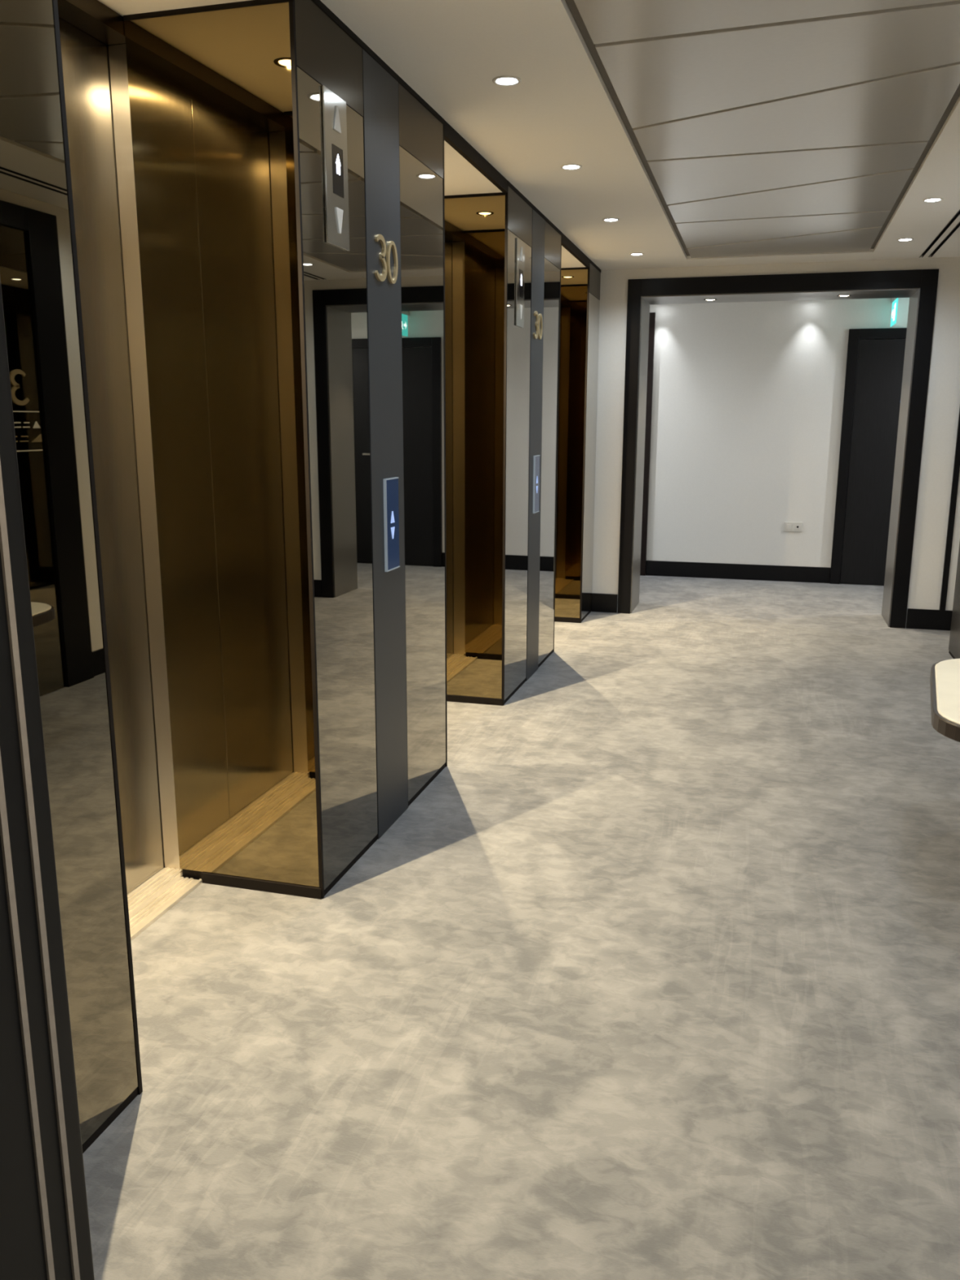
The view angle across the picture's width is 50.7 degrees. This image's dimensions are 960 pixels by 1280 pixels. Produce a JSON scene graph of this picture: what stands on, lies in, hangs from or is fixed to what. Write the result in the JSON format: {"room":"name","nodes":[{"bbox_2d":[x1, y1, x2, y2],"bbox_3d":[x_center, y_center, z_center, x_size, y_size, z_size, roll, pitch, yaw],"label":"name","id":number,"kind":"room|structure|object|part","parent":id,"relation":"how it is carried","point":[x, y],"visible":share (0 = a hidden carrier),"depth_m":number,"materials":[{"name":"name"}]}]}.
{"room":"lobby","nodes":[
{"label":"lobby","id":0,"kind":"room"},
{"bbox_2d":[82,575,959,1279],"bbox_3d":[1.135,0.584,4.266,8.400,0.060,11.600,4,13,15],"label":"floor","id":1,"kind":"structure","parent":0,"point":[657,977],"depth_m":2.59,"materials":[{"name":"grey carpet"}]},
{"bbox_2d":[0,0,142,1153],"bbox_3d":[-1.055,-0.220,1.754,0.499,2.574,0.574,4,13,15],"label":"pier","id":2,"kind":"object","parent":1,"relation":"on","point":[39,277],"visible":0.72,"depth_m":1.87,"materials":[{"name":"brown mirror"}]},
{"bbox_3d":[-0.747,-0.249,1.953,0.012,2.546,0.011,4,13,15],"label":"corner trim","id":3,"kind":"part","parent":2,"relation":"part of","materials":[{"name":"brown metal"}]},
{"bbox_2d":[57,0,202,941],"bbox_3d":[-1.115,-0.363,2.546,0.215,2.515,1.110,4,13,15],"label":"door frame","id":4,"kind":"structure","parent":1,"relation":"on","point":[92,34],"depth_m":2.96,"materials":[{"name":"gold metal"}]},
{"bbox_3d":[-1.122,-0.411,2.828,0.040,2.472,0.544,4,13,15],"label":"door","id":5,"kind":"part","parent":4,"relation":"part of","materials":[{"name":"grey"}]},
{"bbox_3d":[-1.117,0.860,2.814,0.215,0.011,1.050,4,13,15],"label":"door sill","id":6,"kind":"part","parent":4,"relation":"part of","materials":[{"name":"wood"}]},
{"bbox_2d":[123,0,447,899],"bbox_3d":[-0.548,-0.595,3.515,0.499,2.555,1.283,4,13,15],"label":"pier","id":7,"kind":"object","parent":1,"relation":"on","point":[307,677],"visible":0.99,"depth_m":3.01,"materials":[{"name":"brown metal"}]},
{"bbox_3d":[-0.722,-1.659,2.662,0.488,0.014,0.015,4,13,15],"label":"trim","id":8,"kind":"part","parent":7,"relation":"part of","materials":[{"name":"brown metal"}]},
{"bbox_2d":[124,1,319,887],"bbox_3d":[-0.725,-0.452,2.928,0.487,2.455,0.012,4,13,15],"label":"mirror","id":9,"kind":"object","parent":7,"relation":"on","point":[214,90],"depth_m":2.88,"materials":[{"name":"brown mirror"}]},
{"bbox_3d":[-0.486,-0.440,2.860,0.012,2.534,0.011,4,13,15],"label":"corner trim","id":10,"kind":"part","parent":7,"relation":"part of","materials":[{"name":"brown metal"}]},
{"bbox_2d":[321,84,349,251],"bbox_3d":[-0.410,-1.340,2.896,0.010,0.408,0.159,4,13,15],"label":"indicator","id":11,"kind":"object","parent":7,"relation":"attached to","point":[334,108],"visible":1,"depth_m":2.88,"materials":[{"name":"silver metal"}]},
{"bbox_2d":[297,66,377,889],"bbox_3d":[-0.426,-0.406,3.097,0.014,2.322,0.465,4,13,15],"label":"mirror","id":12,"kind":"object","parent":7,"relation":"on","point":[335,480],"depth_m":3.06,"materials":[{"name":"grey mirror"}]},
{"bbox_3d":[-0.314,-1.811,3.182,0.019,0.035,1.271,4,13,15],"label":"trim","id":13,"kind":"part","parent":7,"relation":"part of","materials":[{"name":"brown metal"}]},
{"bbox_2d":[374,234,398,284],"bbox_3d":[-0.305,-1.236,3.299,0.008,0.142,0.197,4,13,15],"label":"number","id":14,"kind":"object","parent":7,"relation":"attached to","point":[386,264],"depth_m":3.30,"materials":[{"name":"gold metal"}]},
{"bbox_2d":[382,476,399,572],"bbox_3d":[-0.304,-0.399,3.488,0.010,0.314,0.124,4,13,15],"label":"panel","id":15,"kind":"object","parent":7,"relation":"attached to","point":[390,486],"visible":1,"depth_m":3.47,"materials":[{"name":"blue glass"}]},
{"bbox_2d":[399,146,445,801],"bbox_3d":[-0.213,-0.563,3.837,0.014,2.313,0.489,4,13,15],"label":"mirror","id":16,"kind":"object","parent":7,"relation":"on","point":[421,183],"depth_m":3.80,"materials":[{"name":"grey mirror"}]},
{"bbox_3d":[-0.144,-0.692,4.049,0.012,2.519,0.011,4,13,15],"label":"corner trim","id":17,"kind":"part","parent":7,"relation":"part of","materials":[{"name":"brown metal"}]},
{"bbox_2d":[444,180,561,706],"bbox_3d":[0.061,-1.042,5.633,0.499,2.527,1.297,4,13,15],"label":"pier","id":18,"kind":"object","parent":1,"relation":"on","point":[502,381],"visible":0.84,"depth_m":5.13,"materials":[{"name":"mirror"}]},
{"bbox_3d":[-0.114,-2.092,4.776,0.488,0.014,0.015,4,13,15],"label":"trim","id":19,"kind":"part","parent":18,"relation":"part of","materials":[{"name":"brown metal"}]},
{"bbox_2d":[444,195,505,698],"bbox_3d":[-0.117,-0.898,5.038,0.487,2.427,0.012,4,13,15],"label":"mirror","id":20,"kind":"object","parent":18,"relation":"on","point":[475,224],"depth_m":4.99,"materials":[{"name":"brown mirror"}]},
{"bbox_3d":[0.121,-0.887,4.971,0.012,2.506,0.011,4,13,15],"label":"corner trim","id":21,"kind":"part","parent":18,"relation":"part of","materials":[{"name":"brown metal"}]},
{"bbox_2d":[504,229,531,699],"bbox_3d":[0.188,-0.858,5.231,0.014,2.294,0.514,4,13,15],"label":"mirror","id":22,"kind":"object","parent":18,"relation":"on","point":[517,340],"depth_m":5.22,"materials":[{"name":"grey mirror"}]},
{"bbox_2d":[515,237,524,328],"bbox_3d":[0.202,-1.767,5.024,0.010,0.408,0.159,4,13,15],"label":"indicator","id":23,"kind":"object","parent":18,"relation":"attached to","point":[520,245],"visible":1,"depth_m":5.01,"materials":[{"name":"silver metal"}]},
{"bbox_3d":[0.295,-2.245,5.303,0.019,0.035,1.285,4,13,15],"label":"trim","id":24,"kind":"part","parent":18,"relation":"part of","materials":[{"name":"brown metal"}]},
{"bbox_2d":[533,454,540,513],"bbox_3d":[0.314,-0.867,5.632,0.010,0.314,0.124,4,13,15],"label":"panel","id":25,"kind":"object","parent":18,"relation":"attached to","point":[535,458],"visible":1,"depth_m":5.61,"materials":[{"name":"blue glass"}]},
{"bbox_3d":[0.314,-0.868,5.635,0.008,0.306,0.120,4,13,15],"label":"glass plate","id":26,"kind":"part","parent":25,"relation":"part of","materials":[{"name":"glass"}]},
{"bbox_2d":[533,311,542,339],"bbox_3d":[0.312,-1.690,5.445,0.008,0.142,0.197,4,13,15],"label":"number","id":27,"kind":"object","parent":18,"relation":"attached to","point":[539,317],"depth_m":5.45,"materials":[{"name":"gold metal"}]},
{"bbox_2d":[537,257,560,664],"bbox_3d":[0.402,-1.015,5.975,0.014,2.284,0.459,4,13,15],"label":"mirror","id":28,"kind":"object","parent":18,"relation":"on","point":[552,268],"depth_m":5.95,"materials":[{"name":"grey mirror"}]},
{"bbox_3d":[0.467,-1.141,6.172,0.012,2.490,0.011,4,13,15],"label":"corner trim","id":29,"kind":"part","parent":18,"relation":"part of","materials":[{"name":"brown metal"}]},
{"bbox_2d":[554,259,600,622],"bbox_3d":[0.561,-1.408,7.372,0.499,2.499,0.479,4,13,15],"label":"pier","id":30,"kind":"object","parent":1,"relation":"on","point":[580,308],"visible":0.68,"depth_m":7.15,"materials":[{"name":"brown mirror"}]},
{"bbox_2d":[555,269,587,617],"bbox_3d":[0.494,-1.348,7.162,0.487,2.399,0.012,4,13,15],"label":"mirror","id":31,"kind":"object","parent":30,"relation":"on","point":[573,353],"depth_m":7.11,"materials":[{"name":"brown mirror"}]},
{"bbox_3d":[0.497,-2.527,6.902,0.488,0.014,0.015,4,13,15],"label":"trim","id":32,"kind":"part","parent":30,"relation":"part of","materials":[{"name":"brown metal"}]},
{"bbox_3d":[0.732,-1.336,7.094,0.012,2.478,0.011,4,13,15],"label":"corner trim","id":33,"kind":"part","parent":30,"relation":"part of","materials":[{"name":"brown metal"}]},
{"bbox_2d":[581,293,599,618],"bbox_3d":[0.792,-1.302,7.331,0.014,2.266,0.465,4,13,15],"label":"mirror","id":34,"kind":"object","parent":30,"relation":"on","point":[590,301],"depth_m":7.23,"materials":[{"name":"grey mirror"}]},
{"bbox_3d":[0.796,-2.602,7.046,0.019,0.025,0.473,4,13,15],"label":"trim","id":35,"kind":"part","parent":30,"relation":"part of","materials":[{"name":"brown metal"}]},
{"bbox_2d":[929,658,959,742],"bbox_3d":[1.714,0.461,3.288,0.504,0.600,1.000,5,13,22],"label":"table","id":36,"kind":"object","parent":1,"relation":"on","point":[944,679],"visible":1,"depth_m":3.18,"materials":[{"name":"beige stone"}]},
{"bbox_2d":[97,0,959,270],"bbox_3d":[1.028,-2.028,3.905,3.530,0.242,6.535,4,13,15],"label":"ceiling","id":37,"kind":"structure","parent":0,"point":[562,110],"depth_m":3.89,"materials":[{"name":"paint"}]},
{"bbox_2d":[444,120,507,192],"bbox_3d":[-0.013,-2.012,4.243,0.022,0.066,0.970,4,13,15],"label":"trim","id":38,"kind":"structure","parent":37,"relation":"attached to","point":[451,136],"depth_m":4.17,"materials":[{"name":"brown metal"}]},
{"bbox_2d":[492,75,521,85],"bbox_3d":[0.089,-1.854,3.352,0.096,0.017,0.096,4,13,15],"label":"recessed light","id":39,"kind":"object","parent":37,"relation":"in","point":[507,80],"visible":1,"depth_m":3.34,"materials":[{"name":"white"}]},
{"bbox_2d":[560,164,582,169],"bbox_3d":[0.401,-2.076,4.438,0.096,0.017,0.096,4,13,15],"label":"recessed light","id":40,"kind":"object","parent":37,"relation":"in","point":[566,166],"visible":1,"depth_m":4.43,"materials":[{"name":"white"}]},
{"bbox_2d":[602,217,619,222],"bbox_3d":[0.718,-2.302,5.540,0.096,0.017,0.096,4,13,15],"label":"recessed light","id":41,"kind":"object","parent":37,"relation":"in","point":[608,220],"visible":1,"depth_m":5.53,"materials":[{"name":"white"}]},
{"bbox_2d":[629,252,644,255],"bbox_3d":[1.023,-2.520,6.604,0.096,0.017,0.096,4,13,15],"label":"recessed light","id":42,"kind":"object","parent":37,"relation":"in","point":[637,253],"visible":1,"depth_m":6.59,"materials":[{"name":"white"}]},
{"bbox_2d":[564,0,959,256],"bbox_3d":[1.141,-1.964,3.804,1.184,0.081,6.024,4,13,15],"label":"trim","id":43,"kind":"structure","parent":37,"relation":"attached to","point":[571,5],"depth_m":3.93,"materials":[{"name":"black metal"}]},
{"bbox_2d":[573,0,959,44],"bbox_3d":[0.755,-1.676,2.461,1.118,0.029,0.918,4,13,15],"label":"ceiling panel","id":44,"kind":"object","parent":43,"relation":"attached to","point":[606,21],"visible":1,"depth_m":2.81,"materials":[{"name":"metal"}]},
{"bbox_2d":[595,0,959,128],"bbox_3d":[0.995,-1.847,3.293,1.118,0.030,0.934,4,13,15],"label":"ceiling panel","id":45,"kind":"object","parent":43,"relation":"attached to","point":[655,80],"visible":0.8,"depth_m":3.15,"materials":[{"name":"metal"}]},
{"bbox_2d":[675,210,890,248],"bbox_3d":[1.731,-2.371,5.855,1.118,0.029,0.861,4,13,15],"label":"ceiling panel","id":46,"kind":"object","parent":43,"relation":"attached to","point":[711,233],"visible":0.8,"depth_m":5.72,"materials":[{"name":"metal"}]},
{"bbox_2d":[687,226,882,257],"bbox_3d":[1.839,-2.449,6.234,1.118,0.028,0.809,4,13,15],"label":"ceiling panel","id":47,"kind":"object","parent":43,"relation":"attached to","point":[858,239],"visible":0.8,"depth_m":6.30,"materials":[{"name":"metal"}]},
{"bbox_2d":[647,140,928,204],"bbox_3d":[1.373,-2.116,4.611,1.118,0.029,0.895,4,13,15],"label":"ceiling panel","id":48,"kind":"object","parent":43,"relation":"attached to","point":[678,180],"visible":0.8,"depth_m":4.45,"materials":[{"name":"metal"}]},
{"bbox_2d":[667,168,913,222],"bbox_3d":[1.497,-2.205,5.043,1.118,0.030,0.924,4,13,15],"label":"ceiling panel","id":49,"kind":"object","parent":43,"relation":"attached to","point":[878,191],"visible":0.8,"depth_m":5.08,"materials":[{"name":"metal"}]},
{"bbox_2d":[632,62,959,160],"bbox_3d":[1.127,-1.941,3.754,1.118,0.030,0.930,4,13,15],"label":"ceiling panel","id":50,"kind":"object","parent":43,"relation":"attached to","point":[906,107],"visible":0.86,"depth_m":3.78,"materials":[{"name":"metal"}]},
{"bbox_2d":[897,237,914,240],"bbox_3d":[2.545,-2.398,6.057,0.096,0.017,0.096,4,13,15],"label":"recessed light","id":51,"kind":"object","parent":37,"relation":"in","point":[906,238],"visible":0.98,"depth_m":6.04,"materials":[{"name":"white"}]},
{"bbox_2d":[922,197,943,202],"bbox_3d":[2.249,-2.187,5.025,0.096,0.017,0.096,4,13,15],"label":"recessed light","id":52,"kind":"object","parent":37,"relation":"in","point":[931,199],"visible":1,"depth_m":5.01,"materials":[{"name":"white"}]},
{"bbox_2d":[919,209,959,257],"bbox_3d":[2.080,-1.934,3.697,0.074,0.126,6.271,4,13,15],"label":"air slot","id":53,"kind":"object","parent":37,"relation":"attached to","point":[957,214],"visible":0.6,"depth_m":5.96,"materials":[{"name":"black paint"}]},
{"bbox_2d":[560,245,585,267],"bbox_3d":[0.267,-2.470,6.460,0.662,0.067,0.970,4,13,15],"label":"ceiling","id":54,"kind":"structure","parent":0,"point":[568,260],"depth_m":6.59,"materials":[{"name":"paint"}]},
{"bbox_2d":[561,232,590,267],"bbox_3d":[0.598,-2.447,6.370,0.022,0.066,0.970,4,13,15],"label":"trim","id":55,"kind":"structure","parent":54,"relation":"attached to","point":[566,243],"depth_m":6.33,"materials":[{"name":"brown metal"}]},
{"bbox_2d":[591,257,959,627],"bbox_3d":[2.129,-1.447,7.426,8.400,2.560,0.485,4,13,15],"label":"wall","id":56,"kind":"structure","parent":0,"point":[943,402],"depth_m":7.06,"materials":[{"name":"paint"}]},
{"bbox_2d":[703,298,716,300],"bbox_3d":[1.671,-2.472,7.345,0.096,0.017,0.096,4,13,15],"label":"recessed light","id":57,"kind":"object","parent":56,"relation":"attached to","point":[704,299],"visible":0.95,"depth_m":7.33,"materials":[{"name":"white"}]},
{"bbox_2d":[591,593,952,631],"bbox_3d":[2.161,-0.208,7.420,2.706,0.142,0.018,4,13,15],"label":"baseboard","id":58,"kind":"structure","parent":56,"relation":"attached to","point":[920,619],"depth_m":7.15,"materials":[{"name":"black paint"}]},
{"bbox_2d":[617,268,939,628],"bbox_3d":[2.106,-1.377,7.436,2.048,2.419,0.503,4,13,15],"label":"doorway frame","id":59,"kind":"object","parent":56,"relation":"attached to","point":[921,286],"visible":0.99,"depth_m":7.12,"materials":[{"name":"black paint"}]},
{"bbox_2d":[836,294,851,296],"bbox_3d":[2.550,-2.414,7.089,0.096,0.017,0.096,4,13,15],"label":"recessed light","id":60,"kind":"object","parent":56,"relation":"attached to","point":[839,295],"visible":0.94,"depth_m":7.07,"materials":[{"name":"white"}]},
{"bbox_2d":[939,409,959,610],"bbox_3d":[3.248,-1.322,6.862,0.037,2.278,0.020,4,13,15],"label":"trim","id":61,"kind":"structure","parent":56,"relation":"attached to","point":[957,460],"depth_m":6.97,"materials":[{"name":"black paint"}]},
{"bbox_2d":[645,297,909,580],"bbox_3d":[2.614,-1.809,9.108,8.400,2.550,0.120,4,13,15],"label":"wall","id":62,"kind":"structure","parent":0,"point":[748,397],"depth_m":9.09,"materials":[{"name":"paint"}]},
{"bbox_2d":[640,312,655,575],"bbox_3d":[1.109,-1.803,9.460,0.958,2.380,0.035,4,13,15],"label":"door","id":63,"kind":"structure","parent":62,"relation":"in","point":[652,315],"depth_m":9.31,"materials":[{"name":"black wood"}]},
{"bbox_2d":[645,560,831,583],"bbox_3d":[4.104,-0.524,8.886,5.260,0.142,0.016,4,13,15],"label":"baseboard","id":64,"kind":"structure","parent":62,"relation":"attached to","point":[660,568],"depth_m":9.35,"materials":[{"name":"black paint"}]},
{"bbox_2d":[783,521,802,531],"bbox_3d":[2.831,-1.022,9.145,0.157,0.083,0.015,4,13,15],"label":"wall socket","id":65,"kind":"object","parent":62,"relation":"attached to","point":[788,526],"visible":1,"depth_m":9.14,"materials":[{"name":"white plastic"}]},
{"bbox_2d":[786,524,791,529],"bbox_3d":[2.794,-1.022,9.151,0.044,0.046,0.003,4,13,15],"label":"outlet","id":66,"kind":"object","parent":65,"relation":"attached to","point":[788,526],"depth_m":9.15,"materials":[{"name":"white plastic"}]},
{"bbox_2d":[795,524,800,529],"bbox_3d":[2.866,-1.017,9.131,0.044,0.046,0.003,4,13,15],"label":"outlet","id":67,"kind":"object","parent":65,"relation":"attached to","point":[797,526],"depth_m":9.13,"materials":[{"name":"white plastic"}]},
{"bbox_2d":[829,328,906,585],"bbox_3d":[3.635,-1.552,8.755,0.997,2.204,0.095,4,13,15],"label":"door","id":68,"kind":"structure","parent":62,"relation":"in","point":[874,368],"depth_m":8.83,"materials":[{"name":"black wood"}]},
{"bbox_2d":[890,297,898,326],"bbox_3d":[3.438,-2.732,8.400,0.024,0.231,0.384,4,13,15],"label":"exit sign","id":69,"kind":"object","parent":62,"relation":"attached to","point":[894,300],"visible":0.88,"depth_m":8.35,"materials":[{"name":"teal plastic"}]},
{"bbox_2d":[668,297,909,304],"bbox_3d":[2.399,-2.831,8.093,8.400,0.080,1.485,4,13,15],"label":"ceiling","id":70,"kind":"structure","parent":0,"point":[908,297],"depth_m":8.77,"materials":[{"name":"paint"}]},
{"bbox_3d":[0.108,-0.065,0.906,3.520,2.640,0.450,4,13,15],"label":"wall","id":71,"kind":"structure","parent":0,"visible":0},
{"bbox_2d":[0,280,94,1279],"bbox_3d":[0.224,0.048,0.907,2.048,2.419,0.463,4,13,15],"label":"doorway frame","id":72,"kind":"object","parent":71,"relation":"attached to","point":[45,1228],"visible":1,"depth_m":1.39,"materials":[{"name":"black paint"}]},
{"bbox_3d":[2.413,-0.588,3.414,0.430,2.600,5.730,4,13,15],"label":"wall","id":73,"kind":"structure","parent":0,"visible":0},
{"bbox_2d":[948,543,959,658],"bbox_3d":[2.994,-1.074,5.895,0.179,2.490,0.548,4,13,15],"label":"end panel","id":74,"kind":"object","parent":73,"relation":"attached to","point":[954,639],"visible":0.8,"depth_m":6.26,"materials":[{"name":"brown"}]}
]}

